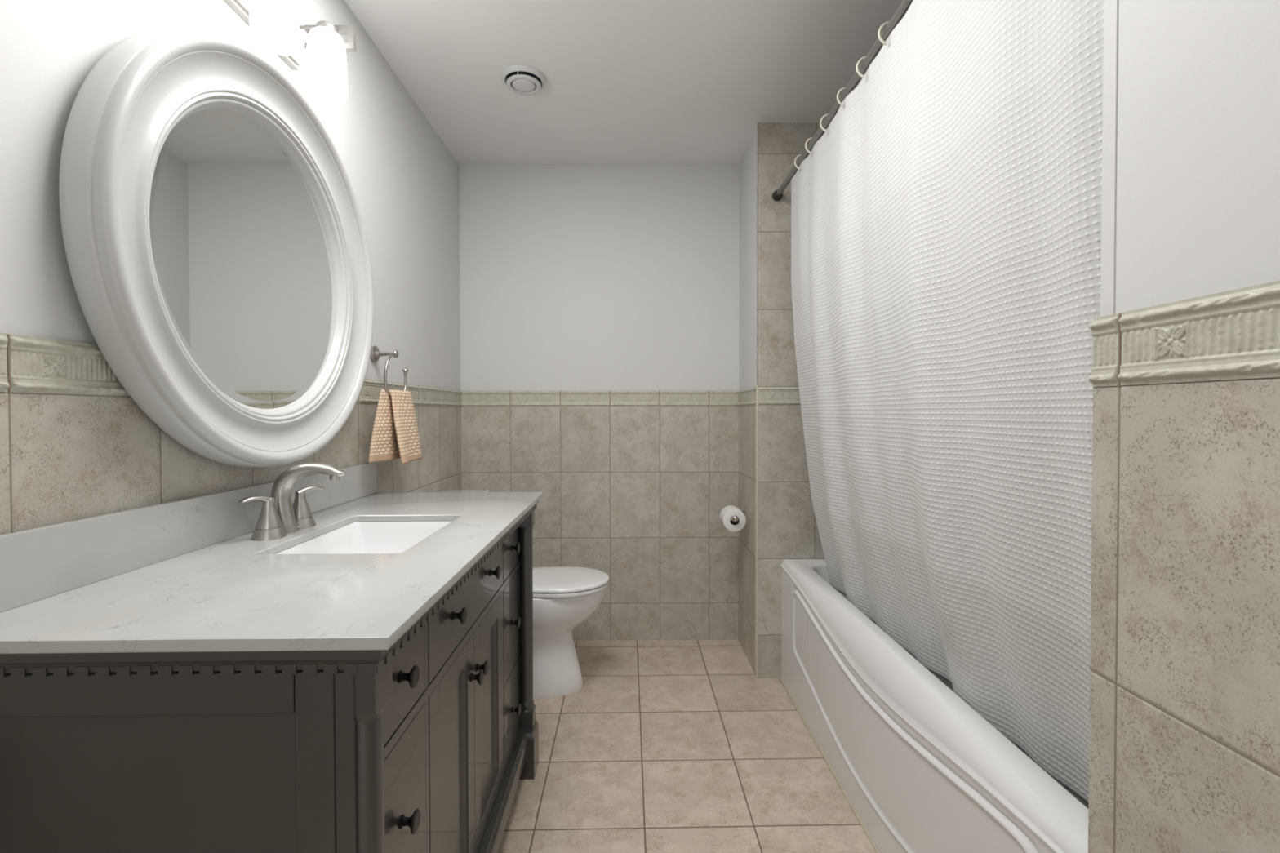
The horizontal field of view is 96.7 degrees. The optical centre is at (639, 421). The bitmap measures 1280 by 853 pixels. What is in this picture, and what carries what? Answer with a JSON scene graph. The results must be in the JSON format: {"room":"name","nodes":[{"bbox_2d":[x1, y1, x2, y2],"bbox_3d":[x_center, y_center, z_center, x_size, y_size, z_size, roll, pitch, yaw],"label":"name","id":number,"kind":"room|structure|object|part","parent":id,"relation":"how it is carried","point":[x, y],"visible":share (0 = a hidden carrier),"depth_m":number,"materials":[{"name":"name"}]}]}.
{"room":"bathroom","nodes":[
{"label":"bathroom","id":0,"kind":"room"},
{"bbox_2d":[0,0,459,390],"bbox_3d":[-0.945,-0.054,0.941,0.114,2.433,3.913,0,1,-1],"label":"wall","id":1,"kind":"structure","parent":0,"point":[404,179],"depth_m":1.43,"materials":[{"name":"white paint"}]},
{"bbox_2d":[0,462,376,613],"bbox_3d":[-0.874,0.198,1.282,0.014,0.102,1.237,0,1,-1],"label":"backsplash","id":2,"kind":"structure","parent":1,"relation":"attached to","point":[36,564],"depth_m":0.96,"materials":[{"name":"white stone"}]},
{"bbox_2d":[58,26,373,467],"bbox_3d":[-0.842,-0.349,1.302,0.072,0.908,0.908,0,1,-1],"label":"wall mirror","id":3,"kind":"object","parent":1,"relation":"attached to","point":[215,243],"visible":1,"depth_m":1.14,"materials":[{"name":"grey mirror"}]},
{"bbox_2d":[149,108,337,408],"bbox_3d":[-0.859,-0.349,1.302,0.001,0.643,0.643,0,1,-1],"label":"mirror glass","id":4,"kind":"object","parent":3,"relation":"attached to","point":[243,237],"depth_m":1.24,"materials":[{"name":"white"}]},
{"bbox_2d":[0,391,461,535],"bbox_3d":[-0.884,0.560,0.952,0.006,1.204,3.913,0,1,-1],"label":"wall tile","id":5,"kind":"structure","parent":1,"relation":"attached to","point":[64,458],"depth_m":0.96,"materials":[{"name":"tile"}]},
{"bbox_2d":[222,0,356,106],"bbox_3d":[-0.818,-0.929,1.254,0.151,0.197,0.524,0,1,-1],"label":"vanity light","id":6,"kind":"object","parent":1,"relation":"attached to","point":[274,26],"visible":1,"depth_m":1.42,"materials":[{"name":"white glass"}]},
{"bbox_3d":[-0.881,-0.954,1.243,0.026,0.107,0.452,0,1,-1],"label":"plate","id":7,"kind":"part","parent":6,"relation":"part of","materials":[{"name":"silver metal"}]},
{"bbox_3d":[-0.805,-0.914,1.254,0.094,0.167,0.094,0,1,-1],"label":"lamp shade","id":8,"kind":"part","parent":6,"relation":"part of","materials":[{"name":"white glass"}]},
{"bbox_3d":[-0.808,-0.917,1.469,0.094,0.167,0.094,0,1,-1],"label":"lamp shade","id":9,"kind":"part","parent":6,"relation":"part of","materials":[{"name":"white glass"}]},
{"bbox_2d":[369,345,408,400],"bbox_3d":[-0.860,-0.155,1.929,0.086,0.199,0.179,0,1,-1],"label":"towel ring","id":10,"kind":"object","parent":1,"relation":"attached to","point":[375,353],"visible":0.87,"depth_m":1.91,"materials":[{"name":"silver metal"}]},
{"bbox_2d":[368,389,422,463],"bbox_3d":[-0.804,0.016,1.908,0.096,0.240,0.317,0,1,-1],"label":"hand towel","id":11,"kind":"object","parent":10,"relation":"hanging from","point":[395,435],"visible":1,"depth_m":1.86,"materials":[{"name":"beige fabric"}]},
{"bbox_3d":[-0.827,-0.228,1.927,0.016,0.027,0.027,0,1,-1],"label":"knob","id":12,"kind":"part","parent":10,"relation":"part of","materials":[{"name":"silver metal"}]},
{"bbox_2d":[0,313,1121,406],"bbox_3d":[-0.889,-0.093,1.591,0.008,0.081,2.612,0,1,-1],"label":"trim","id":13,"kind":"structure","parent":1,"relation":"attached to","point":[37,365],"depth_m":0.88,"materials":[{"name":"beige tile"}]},
{"bbox_2d":[457,164,739,391],"bbox_3d":[-0.262,-0.087,2.971,1.541,2.433,0.114,0,1,-1],"label":"wall","id":14,"kind":"structure","parent":0,"point":[572,277],"depth_m":2.90,"materials":[{"name":"white paint"}]},
{"bbox_2d":[461,406,738,640],"bbox_3d":[-0.202,0.528,2.922,1.417,1.204,0.006,0,1,-1],"label":"wall tile","id":15,"kind":"structure","parent":14,"relation":"attached to","point":[636,495],"depth_m":2.92,"materials":[{"name":"tile"}]},
{"bbox_2d":[461,390,738,406],"bbox_3d":[-0.203,-0.115,2.906,1.416,0.081,0.009,0,1,-1],"label":"trim","id":16,"kind":"structure","parent":14,"relation":"attached to","point":[633,397],"depth_m":2.91,"materials":[{"name":"beige tile"}]},
{"bbox_2d":[344,0,902,165],"bbox_3d":[0.263,-1.320,0.740,2.687,0.100,4.713,0,1,-1],"label":"ceiling","id":17,"kind":"structure","parent":0,"point":[647,82],"depth_m":2.08,"materials":[{"name":"white paint"}]},
{"bbox_2d":[501,64,546,94],"bbox_3d":[-0.438,-1.274,2.142,0.168,0.032,0.168,0,1,-1],"label":"ceiling vent","id":18,"kind":"object","parent":17,"relation":"in","point":[521,79],"visible":1,"depth_m":2.11,"materials":[{"name":"white plastic"}]},
{"bbox_2d":[497,640,875,852],"bbox_3d":[0.267,1.213,0.779,2.687,0.100,4.713,0,1,-1],"label":"floor","id":19,"kind":"structure","parent":0,"point":[664,746],"depth_m":1.89,"materials":[{"name":"tile"}]},
{"bbox_2d":[0,501,538,852],"bbox_3d":[-0.599,0.710,1.296,0.549,0.892,1.217,0,1,-1],"label":"vanity cabinet","id":20,"kind":"object","parent":19,"relation":"on","point":[424,743],"visible":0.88,"depth_m":0.71,"materials":[{"name":"grey paint"}]},
{"bbox_3d":[-0.606,0.666,0.704,0.511,0.718,0.013,0,1,-1],"label":"panel","id":21,"kind":"part","parent":20,"relation":"part of","materials":[{"name":"grey paint"}]},
{"bbox_3d":[-0.603,0.289,1.289,0.543,0.022,1.205,0,1,-1],"label":"dentil moulding","id":22,"kind":"part","parent":20,"relation":"part of","materials":[{"name":"grey paint"}]},
{"bbox_3d":[-0.600,0.279,1.289,0.549,0.030,1.217,0,1,-1],"label":"cornice","id":23,"kind":"part","parent":20,"relation":"part of","materials":[{"name":"grey paint"}]},
{"bbox_2d":[0,462,542,653],"bbox_3d":[-0.597,0.205,1.288,0.569,0.118,1.237,0,1,-1],"label":"countertop","id":24,"kind":"structure","parent":20,"relation":"on","point":[188,575],"depth_m":0.88,"materials":[{"name":"white stone"}]},
{"bbox_2d":[238,462,346,541],"bbox_3d":[-0.783,0.172,1.283,0.200,0.158,0.161,-1,1,-35],"label":"faucet","id":25,"kind":"object","parent":24,"relation":"on","point":[278,517],"visible":1,"depth_m":1.26,"materials":[{"name":"silver metal"}]},
{"bbox_3d":[-0.806,0.169,1.195,0.019,0.024,0.069,0,1,27],"label":"lever","id":26,"kind":"part","parent":25,"relation":"part of","materials":[{"name":"silver metal"}]},
{"bbox_3d":[-0.794,0.239,1.218,0.064,0.022,0.064,0,1,-1],"label":"handle","id":27,"kind":"part","parent":25,"relation":"part of","materials":[{"name":"silver metal"}]},
{"bbox_3d":[-0.794,0.196,1.217,0.049,0.066,0.049,0,1,-1],"label":"handle","id":28,"kind":"part","parent":25,"relation":"part of","materials":[{"name":"silver metal"}]},
{"bbox_3d":[-0.795,0.238,1.276,0.047,0.022,0.047,0,1,-1],"label":"spout","id":29,"kind":"part","parent":25,"relation":"part of","materials":[{"name":"silver metal"}]},
{"bbox_3d":[-0.796,0.194,1.333,0.049,0.066,0.049,0,1,-1],"label":"handle","id":30,"kind":"part","parent":25,"relation":"part of","materials":[{"name":"silver metal"}]},
{"bbox_3d":[-0.796,0.237,1.334,0.064,0.022,0.064,0,1,-1],"label":"handle","id":31,"kind":"part","parent":25,"relation":"part of","materials":[{"name":"silver metal"}]},
{"bbox_3d":[-0.741,0.167,1.276,0.166,0.147,0.043,0,1,-1],"label":"spout","id":32,"kind":"part","parent":25,"relation":"part of","materials":[{"name":"silver metal"}]},
{"bbox_3d":[-0.784,0.166,1.355,0.019,0.024,0.069,0,1,27],"label":"lever","id":33,"kind":"part","parent":25,"relation":"part of","materials":[{"name":"silver metal"}]},
{"bbox_2d":[274,520,453,554],"bbox_3d":[-0.598,0.336,1.282,0.322,0.141,0.448,0,1,-1],"label":"sink","id":34,"kind":"object","parent":24,"relation":"in","point":[356,537],"visible":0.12,"depth_m":1.48,"materials":[{"name":"white ceramic"}]},
{"bbox_3d":[-0.350,0.663,0.730,0.050,0.722,0.050,0,1,-1],"label":"corner post","id":35,"kind":"part","parent":20,"relation":"part of","materials":[{"name":"grey paint"}]},
{"bbox_3d":[-0.378,0.397,0.879,0.017,0.142,0.214,0,1,-1],"label":"drawer","id":36,"kind":"part","parent":20,"relation":"part of","materials":[{"name":"grey paint"}]},
{"bbox_3d":[-0.378,0.628,0.882,0.017,0.278,0.214,0,1,-1],"label":"drawer","id":37,"kind":"part","parent":20,"relation":"part of","materials":[{"name":"grey paint"}]},
{"bbox_3d":[-0.358,0.395,0.879,0.026,0.033,0.033,0,1,-1],"label":"knob","id":38,"kind":"part","parent":20,"relation":"part of","materials":[{"name":"brown metal"}]},
{"bbox_3d":[-0.358,0.621,0.883,0.026,0.033,0.033,0,1,-1],"label":"knob","id":39,"kind":"part","parent":20,"relation":"part of","materials":[{"name":"brown metal"}]},
{"bbox_3d":[-0.387,0.662,1.300,0.018,0.737,1.153,0,1,-1],"label":"frame","id":40,"kind":"part","parent":20,"relation":"part of","materials":[{"name":"grey paint"}]},
{"bbox_3d":[-0.384,0.746,1.155,0.017,0.521,0.290,0,1,-1],"label":"door","id":41,"kind":"part","parent":20,"relation":"part of","materials":[{"name":"grey paint"}]},
{"bbox_3d":[-0.382,0.746,1.155,0.008,0.417,0.186,0,1,-1],"label":"door panel","id":42,"kind":"part","parent":20,"relation":"part of","materials":[{"name":"grey paint"}]},
{"bbox_3d":[-0.364,0.391,1.142,0.026,0.033,0.033,0,1,-1],"label":"knob","id":43,"kind":"part","parent":20,"relation":"part of","materials":[{"name":"brown metal"}]},
{"bbox_3d":[-0.387,0.391,1.296,0.017,0.142,0.582,0,1,-1],"label":"drawer","id":44,"kind":"part","parent":20,"relation":"part of","materials":[{"name":"grey paint"}]},
{"bbox_3d":[-0.366,0.574,1.275,0.026,0.033,0.033,0,1,-1],"label":"knob","id":45,"kind":"part","parent":20,"relation":"part of","materials":[{"name":"brown metal"}]},
{"bbox_3d":[-0.367,0.573,1.323,0.026,0.033,0.033,0,1,-1],"label":"knob","id":46,"kind":"part","parent":20,"relation":"part of","materials":[{"name":"brown metal"}]},
{"bbox_3d":[-0.390,0.741,1.447,0.017,0.521,0.290,0,1,-1],"label":"door","id":47,"kind":"part","parent":20,"relation":"part of","materials":[{"name":"grey paint"}]},
{"bbox_3d":[-0.388,0.741,1.447,0.008,0.417,0.186,0,1,-1],"label":"door panel","id":48,"kind":"part","parent":20,"relation":"part of","materials":[{"name":"grey paint"}]},
{"bbox_3d":[-0.370,0.386,1.450,0.026,0.033,0.033,0,1,-1],"label":"knob","id":49,"kind":"part","parent":20,"relation":"part of","materials":[{"name":"brown metal"}]},
{"bbox_3d":[-0.369,1.023,1.306,0.042,0.030,1.097,0,1,-1],"label":"moulding","id":50,"kind":"part","parent":20,"relation":"part of","materials":[{"name":"grey paint"}]},
{"bbox_3d":[-0.396,0.616,1.716,0.017,0.278,0.214,0,1,-1],"label":"drawer","id":51,"kind":"part","parent":20,"relation":"part of","materials":[{"name":"grey paint"}]},
{"bbox_3d":[-0.396,0.384,1.712,0.017,0.142,0.214,0,1,-1],"label":"drawer","id":52,"kind":"part","parent":20,"relation":"part of","materials":[{"name":"grey paint"}]},
{"bbox_3d":[-0.395,0.877,1.720,0.017,0.241,0.214,0,1,-1],"label":"drawer","id":53,"kind":"part","parent":20,"relation":"part of","materials":[{"name":"grey paint"}]},
{"bbox_3d":[-0.376,0.382,1.713,0.026,0.033,0.033,0,1,-1],"label":"knob","id":54,"kind":"part","parent":20,"relation":"part of","materials":[{"name":"brown metal"}]},
{"bbox_3d":[-0.375,0.873,1.720,0.026,0.033,0.033,0,1,-1],"label":"knob","id":55,"kind":"part","parent":20,"relation":"part of","materials":[{"name":"brown metal"}]},
{"bbox_3d":[-0.375,0.608,1.716,0.026,0.033,0.033,0,1,-1],"label":"knob","id":56,"kind":"part","parent":20,"relation":"part of","materials":[{"name":"brown metal"}]},
{"bbox_3d":[-0.631,0.648,1.886,0.511,0.718,0.013,0,1,-1],"label":"panel","id":57,"kind":"part","parent":20,"relation":"part of","materials":[{"name":"grey paint"}]},
{"bbox_3d":[-0.374,0.646,1.871,0.050,0.722,0.050,0,1,-1],"label":"corner post","id":58,"kind":"part","parent":20,"relation":"part of","materials":[{"name":"grey paint"}]},
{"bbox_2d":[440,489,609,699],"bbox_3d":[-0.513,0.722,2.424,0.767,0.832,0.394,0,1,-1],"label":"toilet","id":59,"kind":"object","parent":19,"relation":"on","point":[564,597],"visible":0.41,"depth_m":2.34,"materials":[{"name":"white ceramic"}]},
{"bbox_3d":[-0.793,0.330,2.414,0.209,0.026,0.394,0,1,-1],"label":"tank lid","id":60,"kind":"part","parent":59,"relation":"part of","materials":[{"name":"white ceramic"}]},
{"bbox_3d":[-0.490,0.920,2.428,0.691,0.436,0.340,0,1,-1],"label":"bowl","id":61,"kind":"part","parent":59,"relation":"part of","materials":[{"name":"white ceramic"}]},
{"bbox_3d":[-0.374,0.692,2.426,0.482,0.019,0.347,0,1,-1],"label":"seat","id":62,"kind":"part","parent":59,"relation":"part of","materials":[{"name":"white plastic"}]},
{"bbox_3d":[-0.373,0.672,2.425,0.486,0.019,0.349,0,1,-1],"label":"lid","id":63,"kind":"part","parent":59,"relation":"part of","materials":[{"name":"white plastic"}]},
{"bbox_2d":[780,559,1088,852],"bbox_3d":[1.014,0.885,1.613,0.766,0.527,1.802,0,1,-1],"label":"bathtub","id":64,"kind":"object","parent":19,"relation":"on","point":[923,771],"visible":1,"depth_m":1.41,"materials":[{"name":"white ceramic"}]},
{"bbox_2d":[738,127,756,390],"bbox_3d":[1.005,-0.086,2.777,0.986,2.433,0.540,0,1,-1],"label":"wall","id":65,"kind":"structure","parent":0,"point":[748,166],"depth_m":2.68,"materials":[{"name":"white paint"}]},
{"bbox_2d":[732,506,745,521],"bbox_3d":[0.465,0.443,2.696,0.090,0.050,0.218,0,1,-1],"label":"toilet paper holder","id":66,"kind":"object","parent":65,"relation":"attached to","point":[735,517],"visible":0.52,"depth_m":2.60,"materials":[{"name":"silver metal"}]},
{"bbox_2d":[720,505,746,531],"bbox_3d":[0.434,0.457,2.669,0.106,0.106,0.105,0,1,-1],"label":"toilet paper roll","id":67,"kind":"object","parent":66,"relation":"hanging from","point":[726,514],"visible":0.94,"depth_m":2.62,"materials":[{"name":"white paper"}]},
{"bbox_3d":[0.434,0.444,2.685,0.029,0.029,0.197,0,1,-1],"label":"arm","id":68,"kind":"part","parent":66,"relation":"part of","materials":[{"name":"silver metal"}]},
{"bbox_3d":[0.466,0.441,2.780,0.086,0.050,0.050,0,1,-1],"label":"post","id":69,"kind":"part","parent":66,"relation":"part of","materials":[{"name":"silver metal"}]},
{"bbox_2d":[737,386,755,406],"bbox_3d":[0.506,-0.113,2.709,0.009,0.081,0.420,0,1,-1],"label":"trim","id":70,"kind":"structure","parent":65,"relation":"attached to","point":[747,397],"depth_m":2.69,"materials":[{"name":"beige tile"}]},
{"bbox_2d":[737,405,755,674],"bbox_3d":[0.512,0.530,2.720,0.004,1.204,0.420,0,1,-1],"label":"trim","id":71,"kind":"structure","parent":65,"relation":"attached to","point":[747,414],"depth_m":2.69,"materials":[{"name":"tile"}]},
{"bbox_2d":[755,385,758,678],"bbox_3d":[0.514,0.489,2.505,0.012,1.293,0.012,0,1,-1],"label":"trim","id":72,"kind":"structure","parent":65,"relation":"attached to","point":[757,386],"depth_m":2.50,"materials":[{"name":"beige tile"}]},
{"bbox_2d":[758,386,800,405],"bbox_3d":[0.949,-0.110,2.495,0.866,0.081,0.009,0,1,-1],"label":"trim","id":73,"kind":"structure","parent":65,"relation":"attached to","point":[767,396],"depth_m":2.49,"materials":[{"name":"beige tile"}]},
{"bbox_2d":[757,405,824,678],"bbox_3d":[0.948,0.533,2.512,0.870,1.204,0.008,0,1,-1],"label":"trim","id":74,"kind":"structure","parent":65,"relation":"attached to","point":[788,529],"depth_m":2.50,"materials":[{"name":"tile"}]},
{"bbox_2d":[756,122,825,386],"bbox_3d":[0.946,-0.724,2.493,0.870,1.147,0.008,0,1,-1],"label":"trim","id":75,"kind":"structure","parent":65,"relation":"attached to","point":[779,144],"depth_m":2.48,"materials":[{"name":"tile"}]},
{"bbox_2d":[1114,0,1279,314],"bbox_3d":[0.989,-0.040,-0.156,0.866,2.433,1.660,0,1,-1],"label":"wall","id":76,"kind":"structure","parent":0,"point":[1197,163],"depth_m":0.56,"materials":[{"name":"white paint"}]},
{"bbox_2d":[778,677,879,852],"bbox_3d":[0.632,1.147,1.604,0.008,0.004,1.817,0,1,-1],"label":"trim","id":77,"kind":"structure","parent":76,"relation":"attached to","point":[846,797],"depth_m":1.83,"materials":[{"name":"beige"}]},
{"bbox_2d":[772,0,912,200],"bbox_3d":[0.610,-0.965,1.571,0.044,0.044,1.817,0,1,-1],"label":"curtain rod","id":78,"kind":"object","parent":76,"relation":"attached to","point":[777,195],"visible":0.9,"depth_m":1.62,"materials":[{"name":"grey metal"}]},
{"bbox_2d":[794,154,800,169],"bbox_3d":[0.603,-0.963,2.111,0.059,0.057,0.013,0,1,4],"label":"curtain ring","id":79,"kind":"object","parent":78,"relation":"hanging from","point":[799,155],"visible":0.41,"depth_m":2.11,"materials":[{"name":"beige plastic"}]},
{"bbox_2d":[804,137,812,153],"bbox_3d":[0.605,-0.961,1.981,0.059,0.057,0.013,0,1,1],"label":"curtain ring","id":80,"kind":"object","parent":78,"relation":"hanging from","point":[809,139],"visible":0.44,"depth_m":1.98,"materials":[{"name":"beige plastic"}]},
{"bbox_2d":[819,113,827,132],"bbox_3d":[0.607,-0.958,1.824,0.059,0.057,0.013,0,1,10],"label":"curtain ring","id":81,"kind":"object","parent":78,"relation":"hanging from","point":[825,115],"visible":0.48,"depth_m":1.83,"materials":[{"name":"beige plastic"}]},
{"bbox_2d":[836,87,844,106],"bbox_3d":[0.609,-0.956,1.676,0.059,0.057,0.013,0,1,-1],"label":"curtain ring","id":82,"kind":"object","parent":78,"relation":"hanging from","point":[842,88],"visible":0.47,"depth_m":1.68,"materials":[{"name":"beige plastic"}]},
{"bbox_2d":[856,56,865,77],"bbox_3d":[0.612,-0.954,1.529,0.059,0.057,0.013,0,1,9],"label":"curtain ring","id":83,"kind":"object","parent":78,"relation":"hanging from","point":[864,57],"visible":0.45,"depth_m":1.53,"materials":[{"name":"beige plastic"}]},
{"bbox_2d":[877,21,888,45],"bbox_3d":[0.614,-0.951,1.393,0.059,0.057,0.013,0,1,5],"label":"curtain ring","id":84,"kind":"object","parent":78,"relation":"hanging from","point":[882,41],"visible":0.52,"depth_m":1.39,"materials":[{"name":"beige plastic"}]},
{"bbox_2d":[791,0,1103,804],"bbox_3d":[0.703,-0.135,1.494,0.209,1.632,1.575,0,1,-1],"label":"shower curtain","id":85,"kind":"object","parent":78,"relation":"hanging from","point":[946,218],"visible":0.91,"depth_m":1.17,"materials":[{"name":"white fabric"}]},
{"bbox_2d":[1100,0,1118,316],"bbox_3d":[0.544,-0.695,0.653,0.006,1.147,0.018,0,1,-1],"label":"trim","id":86,"kind":"structure","parent":76,"relation":"attached to","point":[1108,129],"depth_m":0.66,"materials":[{"name":"white paint"}]},
{"bbox_2d":[1088,377,1279,852],"bbox_3d":[0.554,0.575,-0.149,0.006,1.204,1.668,0,1,-1],"label":"wall tiles","id":87,"kind":"structure","parent":76,"relation":"attached to","point":[1184,723],"depth_m":0.56,"materials":[{"name":"tile"}]},
{"bbox_2d":[1088,280,1279,386],"bbox_3d":[0.542,-0.073,0.191,0.009,0.081,0.968,0,1,-1],"label":"trim","id":88,"kind":"structure","parent":76,"relation":"attached to","point":[1233,334],"depth_m":0.55,"materials":[{"name":"beige tile"}]}
]}

